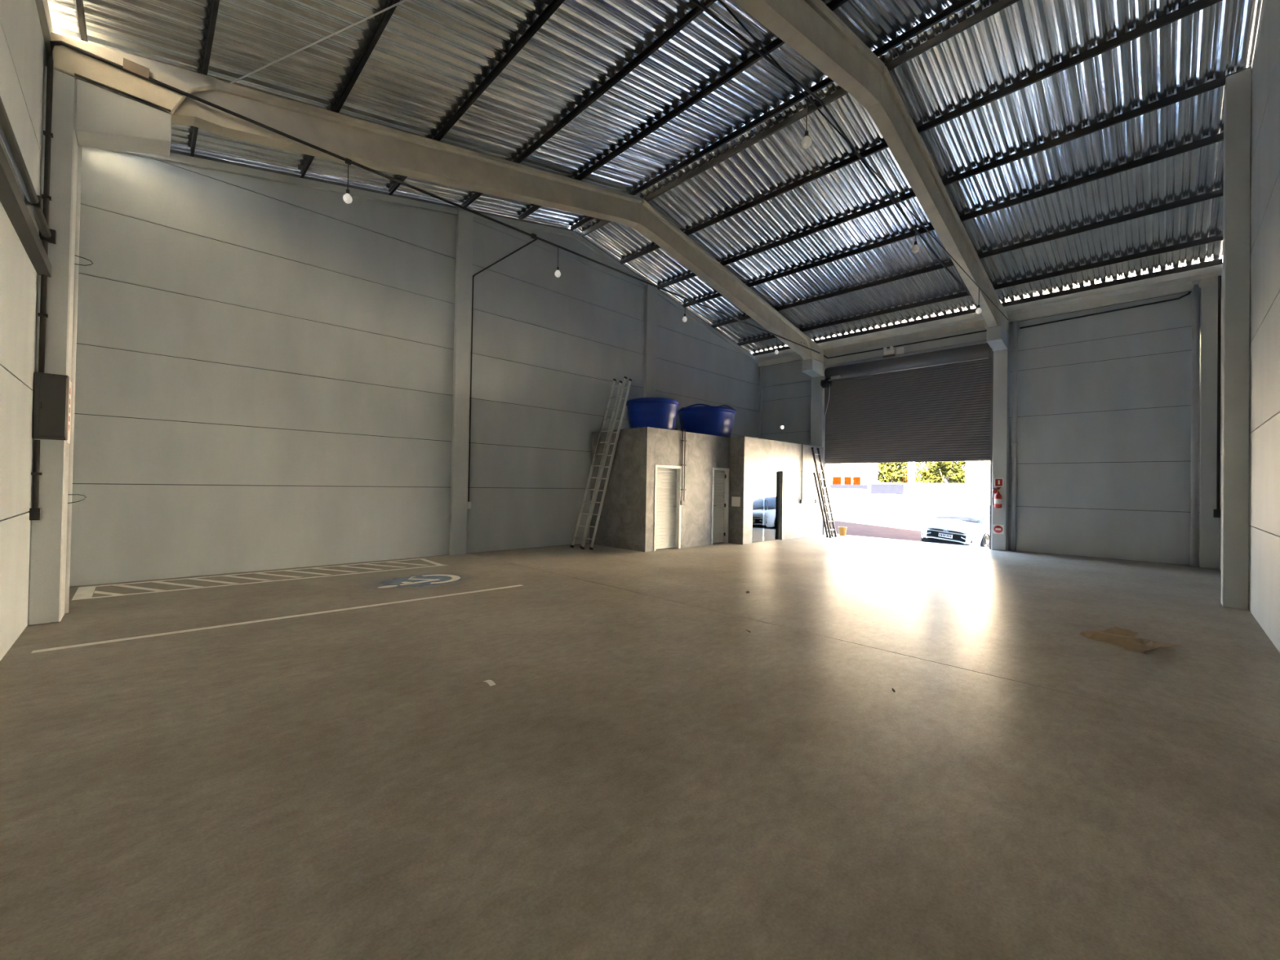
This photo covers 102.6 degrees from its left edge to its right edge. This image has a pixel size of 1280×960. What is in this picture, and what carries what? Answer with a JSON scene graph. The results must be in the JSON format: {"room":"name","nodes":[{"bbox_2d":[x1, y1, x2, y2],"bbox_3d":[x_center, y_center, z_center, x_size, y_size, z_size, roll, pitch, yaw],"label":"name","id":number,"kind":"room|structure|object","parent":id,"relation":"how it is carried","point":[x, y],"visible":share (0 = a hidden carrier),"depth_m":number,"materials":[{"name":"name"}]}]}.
{"room":"warehouse","nodes":[
{"label":"warehouse","id":0,"kind":"room"},
{"bbox_2d":[0,0,48,661],"bbox_3d":[-4.278,-1.589,3.102,0.160,6.490,12.510,2,-1,-44],"label":"wall","id":1,"kind":"structure","parent":0,"point":[24,57],"depth_m":4.80,"materials":[{"name":"grey"}]},
{"bbox_2d":[0,143,51,277],"bbox_3d":[-4.246,-2.296,3.275,0.099,0.130,6.640,2,-1,-44],"label":"cable tray","id":2,"kind":"object","parent":1,"relation":"attached to","point":[11,199],"visible":1,"depth_m":4.43,"materials":[{"name":"grey metal"}]},
{"bbox_2d":[0,96,56,244],"bbox_3d":[-4.220,-2.671,3.287,0.120,0.140,6.625,2,-1,-44],"label":"conduit","id":3,"kind":"object","parent":1,"relation":"attached to","point":[32,199],"visible":0.85,"depth_m":4.49,"materials":[{"name":"grey metal"}]},
{"bbox_2d":[35,0,53,57],"bbox_3d":[-4.407,-4.915,2.954,0.780,0.275,12.310,2,-1,-44],"label":"trim","id":4,"kind":"structure","parent":1,"relation":"attached to","point":[42,6],"depth_m":5.46,"materials":[{"name":"concrete"}]},
{"bbox_2d":[69,146,759,586],"bbox_3d":[-1.871,-2.503,13.957,18.800,8.620,0.230,2,-1,-44],"label":"wall","id":5,"kind":"structure","parent":0,"point":[264,378],"depth_m":9.85,"materials":[{"name":"grey"}]},
{"bbox_2d":[0,533,1279,959],"bbox_3d":[2.362,1.912,9.525,19.050,0.250,12.610,2,-1,-44],"label":"floor","id":6,"kind":"structure","parent":0,"point":[643,773],"depth_m":3.02,"materials":[{"name":"grey concrete"}]},
{"bbox_2d":[27,66,77,625],"bbox_3d":[-6.681,-1.488,5.851,0.240,6.160,0.440,2,-1,-44],"label":"column","id":7,"kind":"structure","parent":6,"relation":"on","point":[48,535],"depth_m":5.72,"materials":[{"name":"grey paint"}]},
{"bbox_2d":[27,440,42,519],"bbox_3d":[-6.585,-0.001,5.590,0.090,0.875,0.080,2,-1,-44],"label":"conduit","id":8,"kind":"object","parent":7,"relation":"attached to","point":[35,513],"visible":0.94,"depth_m":5.58,"materials":[{"name":"black"}]},
{"bbox_2d":[31,372,69,440],"bbox_3d":[-6.483,-0.806,5.644,0.250,0.720,0.137,2,-1,-44],"label":"switch box","id":9,"kind":"object","parent":7,"relation":"attached to","point":[51,391],"visible":1,"depth_m":5.61,"materials":[{"name":"grey metal"}]},
{"bbox_2d":[66,380,71,444],"bbox_3d":[-6.596,-0.785,5.924,0.009,0.720,0.340,2,-1,-44],"label":"sign","id":10,"kind":"object","parent":7,"relation":"attached to","point":[68,441],"visible":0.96,"depth_m":5.94,"materials":[{"name":"white paper"}]},
{"bbox_2d":[67,493,86,503],"bbox_3d":[-6.755,0.227,6.149,0.017,0.114,0.170,1,-1,26],"label":"wire loop","id":11,"kind":"object","parent":7,"relation":"attached to","point":[68,494],"visible":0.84,"depth_m":6.15,"materials":[{"name":"black metal"}]},
{"bbox_2d":[74,255,93,266],"bbox_3d":[-6.705,-2.623,6.178,0.017,0.114,0.170,1,-1,26],"label":"wire loop","id":12,"kind":"object","parent":7,"relation":"attached to","point":[75,255],"visible":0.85,"depth_m":6.18,"materials":[{"name":"black metal"}]},
{"bbox_2d":[74,79,171,155],"bbox_3d":[-6.239,-4.249,6.220,0.800,0.596,0.400,2,-1,-44],"label":"corbel","id":13,"kind":"object","parent":7,"relation":"attached to","point":[105,119],"visible":1,"depth_m":6.07,"materials":[{"name":"grey paint"}]},
{"bbox_2d":[64,145,82,613],"bbox_3d":[-6.845,-1.557,6.165,0.090,6.300,0.090,2,-1,-44],"label":"downpipe","id":14,"kind":"object","parent":6,"relation":"on","point":[79,148],"visible":0.26,"depth_m":6.16,"materials":[{"name":"grey paint"}]},
{"bbox_2d":[71,558,446,599],"bbox_3d":[-6.020,1.632,8.855,5.040,0.001,1.270,2,-1,-44],"label":"strip","id":15,"kind":"object","parent":6,"relation":"on","point":[82,593],"visible":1,"depth_m":8.21,"materials":[{"name":"white paint"}]},
{"bbox_2d":[31,584,523,653],"bbox_3d":[-3.777,1.648,6.524,5.142,0.001,0.200,2,-1,-44],"label":"parking line","id":16,"kind":"object","parent":6,"relation":"on","point":[392,602],"visible":1,"depth_m":5.83,"materials":[{"name":"white paint"}]},
{"bbox_2d":[377,574,461,587],"bbox_3d":[-3.623,1.671,8.544,1.900,0.002,1.560,2,-1,-44],"label":"wheelchair symbol","id":17,"kind":"object","parent":6,"relation":"on","point":[417,580],"visible":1,"depth_m":8.53,"materials":[{"name":"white paint"}]},
{"bbox_2d":[449,205,473,555],"bbox_3d":[-4.065,-2.287,11.681,0.350,7.966,0.109,2,-1,-44],"label":"column","id":18,"kind":"structure","parent":6,"relation":"on","point":[464,253],"depth_m":11.62,"materials":[{"name":"grey paint"}]},
{"bbox_2d":[466,502,471,508],"bbox_3d":[-3.949,0.580,11.807,0.095,0.160,0.080,2,-1,-44],"label":"light switch","id":19,"kind":"object","parent":18,"relation":"attached to","point":[468,504],"visible":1,"depth_m":11.77,"materials":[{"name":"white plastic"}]},
{"bbox_2d":[467,239,537,502],"bbox_3d":[-2.988,-2.111,10.914,0.033,5.236,2.626,2,-1,-45],"label":"cable","id":20,"kind":"object","parent":18,"relation":"attached to","point":[534,240],"visible":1,"depth_m":11.81,"materials":[{"name":"black plastic"}]},
{"bbox_2d":[483,680,495,686],"bbox_3d":[-1.240,1.661,4.214,0.050,0.015,0.130,2,-1,-44],"label":"paper scrap","id":21,"kind":"object","parent":6,"relation":"on","point":[491,682],"visible":1,"depth_m":4.20,"materials":[{"name":"white paper"}]},
{"bbox_2d":[570,376,631,550],"bbox_3d":[-1.001,-0.505,13.403,1.414,4.524,0.700,2,-1,-44],"label":"ladder","id":22,"kind":"object","parent":6,"relation":"on","point":[610,433],"visible":1,"depth_m":13.35,"materials":[{"name":"silver metal"}]},
{"bbox_2d":[643,279,657,397],"bbox_3d":[0.292,-2.181,15.927,0.440,7.992,0.109,2,-1,-44],"label":"column","id":23,"kind":"structure","parent":6,"relation":"on","point":[651,299],"depth_m":15.87,"materials":[{"name":"grey paint"}]},
{"bbox_2d":[589,426,823,551],"bbox_3d":[2.538,0.307,16.161,8.280,3.100,2.705,2,-1,-44],"label":"wall","id":24,"kind":"structure","parent":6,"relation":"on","point":[626,520],"depth_m":14.13,"materials":[{"name":"concrete"}]},
{"bbox_2d":[626,397,680,431],"bbox_3d":[0.352,-1.770,14.335,1.560,0.935,1.560,1,-1,1],"label":"water tank","id":25,"kind":"object","parent":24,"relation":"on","point":[654,412],"visible":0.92,"depth_m":13.75,"materials":[{"name":"blue plastic"}]},
{"bbox_2d":[653,464,681,551],"bbox_3d":[0.674,0.711,13.283,1.010,2.170,0.165,2,-1,-44],"label":"door","id":26,"kind":"structure","parent":24,"relation":"attached to","point":[667,522],"depth_m":13.38,"materials":[{"name":"white wood"}]},
{"bbox_2d":[680,429,686,505],"bbox_3d":[1.156,-0.338,13.599,0.160,2.010,0.055,2,-1,-44],"label":"conduit","id":27,"kind":"object","parent":24,"relation":"attached to","point":[682,502],"visible":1,"depth_m":13.57,"materials":[{"name":"black"}]},
{"bbox_2d":[677,404,737,437],"bbox_3d":[2.104,-1.759,15.976,1.960,1.007,1.848,2,-1,-44],"label":"water tank","id":28,"kind":"object","parent":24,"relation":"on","point":[705,419],"visible":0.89,"depth_m":15.22,"materials":[{"name":"blue plastic"}]},
{"bbox_2d":[711,467,728,544],"bbox_3d":[2.271,0.744,14.839,0.810,2.190,0.165,2,-1,-44],"label":"door","id":29,"kind":"structure","parent":24,"relation":"attached to","point":[720,478],"depth_m":14.96,"materials":[{"name":"white wood"}]},
{"bbox_2d":[731,496,740,506],"bbox_3d":[2.784,0.628,14.877,0.005,0.280,0.300,2,-1,-44],"label":"paper notice","id":30,"kind":"object","parent":24,"relation":"attached to","point":[735,501],"visible":1,"depth_m":14.88,"materials":[{"name":"white"}]},
{"bbox_2d":[751,469,780,542],"bbox_3d":[3.826,0.789,15.672,1.660,2.170,0.077,2,-1,-44],"label":"door","id":31,"kind":"structure","parent":24,"relation":"attached to","point":[766,486],"depth_m":15.74,"materials":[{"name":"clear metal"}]},
{"bbox_2d":[800,444,803,503],"bbox_3d":[5.362,-0.206,16.975,0.100,1.960,0.050,2,-1,-44],"label":"conduit","id":32,"kind":"object","parent":24,"relation":"attached to","point":[802,471],"visible":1,"depth_m":16.96,"materials":[{"name":"black"}]},
{"bbox_2d":[810,363,826,534],"bbox_3d":[6.395,-1.104,18.404,0.300,6.100,0.450,2,-1,-44],"label":"column","id":33,"kind":"structure","parent":6,"relation":"on","point":[817,411],"depth_m":18.29,"materials":[{"name":"grey paint"}]},
{"bbox_2d":[801,359,822,377],"bbox_3d":[6.068,-3.925,18.031,0.800,0.478,0.400,2,-1,-44],"label":"corbel","id":34,"kind":"object","parent":33,"relation":"attached to","point":[813,368],"visible":1,"depth_m":17.84,"materials":[{"name":"grey paint"}]},
{"bbox_2d":[49,31,825,363],"bbox_3d":[-0.038,-5.467,12.152,18.313,2.254,0.400,2,-1,-44],"label":"beam","id":35,"kind":"structure","parent":34,"relation":"on","point":[372,145],"depth_m":8.19,"materials":[{"name":"concrete"}]},
{"bbox_2d":[74,72,170,111],"bbox_3d":[-6.087,-4.566,6.059,0.800,0.028,0.028,2,-1,-44],"label":"strip","id":36,"kind":"object","parent":35,"relation":"attached to","point":[75,74],"visible":1,"depth_m":6.03,"materials":[{"name":"black metal"}]},
{"bbox_2d":[123,57,149,78],"bbox_3d":[-6.004,-4.894,6.112,0.220,0.120,0.054,2,-1,-44],"label":"cover plate","id":37,"kind":"object","parent":35,"relation":"attached to","point":[129,65],"visible":1,"depth_m":6.09,"materials":[{"name":"brown"}]},
{"bbox_2d":[37,40,820,373],"bbox_3d":[-0.147,-2.861,11.742,17.736,3.711,0.066,2,-1,-44],"label":"cable","id":38,"kind":"object","parent":35,"relation":"attached to","point":[47,133],"visible":0.98,"depth_m":5.91,"materials":[{"name":"black plastic"}]},
{"bbox_2d":[342,163,352,203],"bbox_3d":[-4.373,-4.452,7.679,0.124,0.615,0.124,2,-1,-44],"label":"hanging bulb","id":39,"kind":"object","parent":38,"relation":"hanging from","point":[347,197],"visible":1,"depth_m":7.66,"materials":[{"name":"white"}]},
{"bbox_2d":[554,247,560,277],"bbox_3d":[-1.647,-4.378,10.296,0.124,0.615,0.124,2,-1,-44],"label":"hanging bulb","id":40,"kind":"object","parent":38,"relation":"hanging from","point":[557,273],"visible":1,"depth_m":10.27,"materials":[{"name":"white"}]},
{"bbox_2d":[682,298,687,322],"bbox_3d":[1.137,-4.303,12.969,0.124,0.615,0.124,2,-1,-44],"label":"hanging bulb","id":41,"kind":"object","parent":38,"relation":"hanging from","point":[684,318],"visible":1,"depth_m":12.94,"materials":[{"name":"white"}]},
{"bbox_2d":[774,336,778,354],"bbox_3d":[4.253,-4.219,15.960,0.124,0.615,0.124,2,-1,-44],"label":"hanging bulb","id":42,"kind":"object","parent":38,"relation":"hanging from","point":[776,351],"visible":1,"depth_m":15.94,"materials":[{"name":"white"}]},
{"bbox_2d":[810,447,837,537],"bbox_3d":[6.191,0.409,17.240,0.501,3.021,0.733,2,-1,-44],"label":"ladder","id":43,"kind":"object","parent":6,"relation":"on","point":[819,478],"visible":1,"depth_m":17.21,"materials":[{"name":"grey metal"}]},
{"bbox_2d":[838,526,847,535],"bbox_3d":[7.136,1.805,18.064,0.300,0.297,0.300,2,-1,-44],"label":"bucket","id":44,"kind":"object","parent":6,"relation":"on","point":[842,530],"visible":1,"depth_m":17.97,"materials":[{"name":"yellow plastic"}]},
{"bbox_2d":[991,333,1010,551],"bbox_3d":[10.202,-1.077,14.497,0.300,6.100,0.340,2,-1,-44],"label":"column","id":45,"kind":"structure","parent":6,"relation":"on","point":[1001,393],"depth_m":14.38,"materials":[{"name":"grey paint"}]},
{"bbox_2d":[731,0,1008,333],"bbox_3d":[3.770,-5.440,8.243,18.310,2.254,0.360,2,-1,-44],"label":"beam","id":46,"kind":"structure","parent":45,"relation":"on","point":[809,27],"depth_m":8.23,"materials":[{"name":"concrete"}]},
{"bbox_2d":[229,0,407,84],"bbox_3d":[-2.664,-5.397,5.779,5.663,0.528,0.018,1,-1,19],"label":"wire","id":47,"kind":"object","parent":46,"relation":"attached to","point":[402,1],"visible":1,"depth_m":6.17,"materials":[{"name":"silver metal"}]},
{"bbox_2d":[689,0,973,298],"bbox_3d":[3.623,-5.705,9.063,15.617,1.702,0.427,2,-1,-42],"label":"tie","id":48,"kind":"object","parent":46,"relation":"attached to","point":[696,2],"visible":0.87,"depth_m":8.74,"materials":[{"name":"metal"}]},
{"bbox_2d":[718,0,1008,319],"bbox_3d":[3.870,-4.633,8.053,17.800,0.040,0.020,2,-1,-44],"label":"cable","id":49,"kind":"object","parent":46,"relation":"attached to","point":[722,3],"visible":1,"depth_m":6.71,"materials":[{"name":"black plastic"}]},
{"bbox_2d":[800,98,811,148],"bbox_3d":[2.039,-4.360,6.270,0.124,0.605,0.124,2,-1,-44],"label":"hanging bulb","id":50,"kind":"object","parent":49,"relation":"hanging from","point":[806,143],"visible":1,"depth_m":6.25,"materials":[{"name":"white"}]},
{"bbox_2d":[911,218,919,253],"bbox_3d":[4.831,-4.284,8.992,0.124,0.605,0.124,2,-1,-44],"label":"hanging bulb","id":51,"kind":"object","parent":49,"relation":"hanging from","point":[915,248],"visible":1,"depth_m":8.97,"materials":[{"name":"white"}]},
{"bbox_2d":[975,288,982,314],"bbox_3d":[7.946,-4.199,12.027,0.124,0.605,0.124,2,-1,-44],"label":"hanging bulb","id":52,"kind":"object","parent":49,"relation":"hanging from","point":[978,310],"visible":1,"depth_m":12.00,"materials":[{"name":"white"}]},
{"bbox_2d":[991,488,1001,508],"bbox_3d":[9.983,0.513,14.307,0.203,0.550,0.187,1,-1,3],"label":"fire extinguisher","id":53,"kind":"object","parent":45,"relation":"attached to","point":[997,497],"visible":1,"depth_m":14.26,"materials":[{"name":"red metal"}]},
{"bbox_2d":[986,325,1008,351],"bbox_3d":[9.857,-3.898,14.142,0.800,0.478,0.340,2,-1,-44],"label":"corbel","id":54,"kind":"object","parent":45,"relation":"attached to","point":[997,336],"visible":1,"depth_m":13.94,"materials":[{"name":"grey paint"}]},
{"bbox_2d":[992,524,1004,533],"bbox_3d":[10.041,1.379,14.371,0.009,0.260,0.260,2,-1,-44],"label":"round sign","id":55,"kind":"object","parent":45,"relation":"attached to","point":[997,529],"visible":1,"depth_m":14.37,"materials":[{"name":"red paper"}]},
{"bbox_2d":[994,478,1003,489],"bbox_3d":[10.067,0.110,14.381,0.008,0.320,0.210,2,-1,-44],"label":"sign","id":56,"kind":"object","parent":45,"relation":"attached to","point":[997,482],"visible":1,"depth_m":14.38,"materials":[{"name":"red plastic"}]},
{"bbox_2d":[1080,626,1182,654],"bbox_3d":[5.309,1.726,5.603,0.492,0.142,0.729,1,-1,-18],"label":"flattened cardboard","id":57,"kind":"object","parent":6,"relation":"on","point":[1126,638],"visible":1,"depth_m":5.61,"materials":[{"name":"brown cardboard"}]},
{"bbox_2d":[1199,284,1219,568],"bbox_3d":[12.986,-1.207,11.680,0.250,6.400,0.300,2,-1,-44],"label":"column","id":58,"kind":"structure","parent":6,"relation":"on","point":[1209,526],"depth_m":11.61,"materials":[{"name":"grey paint"}]},
{"bbox_2d":[1221,68,1251,609],"bbox_3d":[8.902,-2.071,7.661,0.360,7.904,0.249,2,-1,-44],"label":"column","id":59,"kind":"structure","parent":6,"relation":"on","point":[1237,86],"depth_m":7.54,"materials":[{"name":"grey paint"}]},
{"bbox_2d":[47,0,1262,355],"bbox_3d":[1.839,-5.906,9.736,18.090,1.942,13.419,2,-1,-44],"label":"ceiling","id":60,"kind":"structure","parent":0,"point":[1076,146],"depth_m":8.81,"materials":[{"name":"metal"}]},
{"bbox_2d":[761,288,1201,566],"bbox_3d":[9.012,-1.257,16.053,0.160,6.550,12.510,2,-1,-44],"label":"wall","id":61,"kind":"structure","parent":0,"point":[1104,462],"depth_m":13.12,"materials":[{"name":"grey"}]},
{"bbox_2d":[759,365,762,438],"bbox_3d":[4.762,-2.824,20.215,0.134,3.320,0.134,2,-1,-44],"label":"downpipe","id":62,"kind":"object","parent":61,"relation":"attached to","point":[761,366],"visible":0.83,"depth_m":20.17,"materials":[{"name":"grey plastic"}]},
{"bbox_2d":[823,325,986,367],"bbox_3d":[8.414,-4.239,16.455,0.248,0.400,5.130,2,-1,-44],"label":"beam","id":63,"kind":"structure","parent":61,"relation":"attached to","point":[980,337],"depth_m":16.09,"materials":[{"name":"grey paint"}]},
{"bbox_2d":[882,346,895,357],"bbox_3d":[8.043,-4.142,16.575,0.108,0.315,0.360,2,-1,-44],"label":"emergency light","id":64,"kind":"object","parent":63,"relation":"attached to","point":[891,351],"visible":1,"depth_m":16.56,"materials":[{"name":"white plastic"}]},
{"bbox_2d":[896,346,904,355],"bbox_3d":[8.301,-4.122,16.352,0.048,0.220,0.220,2,-1,-44],"label":"box","id":65,"kind":"object","parent":63,"relation":"attached to","point":[900,350],"visible":1,"depth_m":16.32,"materials":[{"name":"white plastic"}]},
{"bbox_2d":[823,329,986,358],"bbox_3d":[8.290,-4.340,16.364,0.044,0.158,5.114,2,-1,-44],"label":"conduit","id":66,"kind":"object","parent":63,"relation":"attached to","point":[984,330],"visible":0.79,"depth_m":16.05,"materials":[{"name":"black metal"}]},
{"bbox_2d":[819,342,993,549],"bbox_3d":[8.215,-0.993,16.370,0.490,5.900,5.105,2,-1,-44],"label":"door","id":67,"kind":"structure","parent":61,"relation":"in","point":[935,406],"depth_m":16.15,"materials":[{"name":"grey metal"}]},
{"bbox_2d":[754,264,1222,366],"bbox_3d":[8.943,-4.670,15.961,0.820,0.430,12.310,2,-1,-44],"label":"beam","id":68,"kind":"structure","parent":61,"relation":"attached to","point":[1179,282],"depth_m":13.73,"materials":[{"name":"concrete"}]},
{"bbox_2d":[1010,320,1017,551],"bbox_3d":[10.464,-1.249,14.333,0.144,6.450,0.144,2,-1,-44],"label":"downpipe","id":69,"kind":"object","parent":61,"relation":"attached to","point":[1015,349],"visible":1,"depth_m":14.29,"materials":[{"name":"grey plastic"}]},
{"bbox_2d":[1019,291,1191,328],"bbox_3d":[11.757,-4.319,13.164,0.044,0.215,3.268,2,-1,-44],"label":"conduit","id":70,"kind":"object","parent":61,"relation":"attached to","point":[1188,292],"visible":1,"depth_m":12.99,"materials":[{"name":"black"}]},
{"bbox_2d":[1190,279,1201,566],"bbox_3d":[12.839,-1.373,11.857,0.260,6.730,0.256,2,-1,-44],"label":"downpipe","id":71,"kind":"object","parent":61,"relation":"attached to","point":[1196,292],"visible":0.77,"depth_m":11.82,"materials":[{"name":"grey plastic"}]},
{"bbox_2d":[1191,290,1200,297],"bbox_3d":[12.890,-4.307,11.886,0.154,0.100,0.154,2,-1,-44],"label":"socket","id":72,"kind":"object","parent":71,"relation":"attached to","point":[1194,293],"depth_m":11.84,"materials":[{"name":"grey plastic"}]},
{"bbox_2d":[1219,0,1279,652],"bbox_3d":[6.667,-2.442,5.194,18.800,8.620,0.160,2,-1,-44],"label":"wall","id":73,"kind":"structure","parent":0,"point":[1264,311],"depth_m":6.31,"materials":[{"name":"grey"}]},
{"bbox_2d":[1213,275,1221,517],"bbox_3d":[12.755,-1.845,11.325,0.120,5.340,0.100,2,-1,-44],"label":"conduit","id":74,"kind":"object","parent":73,"relation":"attached to","point":[1216,513],"visible":1,"depth_m":11.30,"materials":[{"name":"black"}]},
{"label":"outside","id":75,"kind":"structure","parent":0,"visible":0},
{"bbox_2d":[825,519,989,547],"bbox_3d":[15.857,2.717,15.467,6.600,3.300,120.000,2,-1,-44],"label":"street","id":76,"kind":"structure","parent":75,"point":[853,529],"depth_m":21.96,"materials":[{"name":"grey asphalt"}]},
{"bbox_2d":[920,502,989,546],"bbox_3d":[11.378,1.625,17.710,4.248,1.698,2.099,1,-1,-41],"label":"parked car","id":77,"kind":"object","parent":76,"relation":"on","point":[961,523],"visible":0.77,"depth_m":16.61,"materials":[{"name":"white paint"}]},
{"bbox_2d":[925,513,933,517],"bbox_3d":[10.067,1.226,17.827,0.120,0.130,0.200,3,3,-41],"label":"mirror","id":78,"kind":"object","parent":77,"relation":"on","point":[930,515],"depth_m":17.77,"materials":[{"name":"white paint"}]},
{"bbox_2d":[929,528,964,533],"bbox_3d":[9.841,1.603,16.420,0.194,0.095,1.000,3,3,-41],"label":"grille","id":79,"kind":"object","parent":77,"relation":"attached to","point":[945,531],"depth_m":16.31,"materials":[{"name":"black"}]},
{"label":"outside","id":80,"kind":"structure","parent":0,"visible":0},
{"bbox_2d":[827,533,930,542],"bbox_3d":[13.141,2.342,12.819,1.000,1.737,120.000,2,-1,-44],"label":"driveway","id":81,"kind":"structure","parent":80,"point":[828,533],"depth_m":17.59,"materials":[{"name":"white concrete"}]},
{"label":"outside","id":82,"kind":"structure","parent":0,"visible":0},
{"bbox_2d":[827,508,926,530],"bbox_3d":[30.572,3.117,29.806,34.500,3.300,120.000,2,-1,-44],"label":"pavement","id":83,"kind":"structure","parent":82,"point":[904,522],"depth_m":28.28,"materials":[{"name":"white concrete"}]},
{"bbox_2d":[826,462,877,512],"bbox_3d":[14.024,-0.254,34.987,1.100,5.400,3.850,2,-1,-44],"label":"building","id":84,"kind":"structure","parent":83,"relation":"on","point":[848,486],"depth_m":34.26,"materials":[{"name":"white paint"}]},
{"bbox_2d":[828,475,831,487],"bbox_3d":[13.047,0.122,35.260,0.095,0.780,0.100,2,-1,-44],"label":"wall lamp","id":85,"kind":"object","parent":84,"relation":"attached to","point":[829,477],"depth_m":35.24,"materials":[{"name":"plastic"}]},
{"bbox_2d":[832,476,841,484],"bbox_3d":[13.408,0.030,34.934,0.035,0.530,0.610,2,-1,-44],"label":"window shutter","id":86,"kind":"object","parent":84,"relation":"hanging from","point":[836,480],"depth_m":34.90,"materials":[{"name":"orange wood"}]},
{"bbox_2d":[844,476,851,484],"bbox_3d":[13.935,0.033,34.393,0.035,0.530,0.460,2,-1,-44],"label":"window shutter","id":87,"kind":"object","parent":84,"relation":"hanging from","point":[847,480],"depth_m":34.36,"materials":[{"name":"orange"}]},
{"bbox_2d":[853,476,861,484],"bbox_3d":[14.361,0.036,33.956,0.035,0.530,0.500,2,-1,-44],"label":"window shutter","id":88,"kind":"object","parent":84,"relation":"hanging from","point":[856,480],"depth_m":33.92,"materials":[{"name":"orange wood"}]},
{"bbox_2d":[867,475,869,488],"bbox_3d":[14.882,0.135,33.376,0.095,0.780,0.100,2,-1,-44],"label":"wall lamp","id":89,"kind":"object","parent":84,"relation":"attached to","point":[868,476],"depth_m":33.33,"materials":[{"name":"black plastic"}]},
{"bbox_2d":[877,462,918,483],"bbox_3d":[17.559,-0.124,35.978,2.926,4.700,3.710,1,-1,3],"label":"street tree","id":90,"kind":"object","parent":83,"relation":"on","point":[891,473],"visible":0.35,"depth_m":35.34,"materials":[{"name":"green plant"}]},
{"bbox_2d":[906,462,915,518],"bbox_3d":[16.448,0.199,31.090,0.230,4.700,0.340,2,-1,-44],"label":"gate pillar","id":91,"kind":"structure","parent":83,"relation":"on","point":[911,465],"depth_m":30.98,"materials":[{"name":"white concrete"}]},
{"bbox_2d":[869,482,965,519],"bbox_3d":[17.061,1.476,30.733,0.340,2.560,6.400,2,-1,-44],"label":"wall","id":92,"kind":"structure","parent":83,"relation":"on","point":[885,499],"depth_m":31.02,"materials":[{"name":"white paint"}]},
{"bbox_2d":[901,462,951,483],"bbox_3d":[24.746,-0.841,43.510,5.719,6.463,6.333,1,-1,-32],"label":"street tree","id":93,"kind":"object","parent":83,"relation":"on","point":[919,464],"visible":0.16,"depth_m":43.03,"materials":[{"name":"green plant"}]},
{"bbox_2d":[915,461,965,483],"bbox_3d":[20.180,-0.011,33.546,3.196,4.887,3.541,1,-1,-7],"label":"street tree","id":94,"kind":"object","parent":83,"relation":"on","point":[945,467],"visible":0.35,"depth_m":33.36,"materials":[{"name":"green plant"}]},
{"bbox_2d":[934,461,965,483],"bbox_3d":[23.003,-0.079,36.770,3.759,5.143,3.568,1,-1,14],"label":"street tree","id":95,"kind":"object","parent":83,"relation":"on","point":[954,475],"visible":0.08,"depth_m":36.53,"materials":[{"name":"green plant"}]},
{"bbox_2d":[965,461,990,504],"bbox_3d":[21.823,-0.127,24.157,3.040,7.200,10.550,2,-1,-44],"label":"house","id":96,"kind":"structure","parent":83,"relation":"on","point":[977,473],"depth_m":26.52,"materials":[{"name":"white paint"}]},
{"bbox_2d":[982,484,989,504],"bbox_3d":[15.406,1.337,22.837,0.085,2.277,0.240,2,-1,-44],"label":"street sign","id":97,"kind":"object","parent":83,"relation":"on","point":[985,486],"visible":0.57,"depth_m":22.82,"materials":[{"name":"white metal"}]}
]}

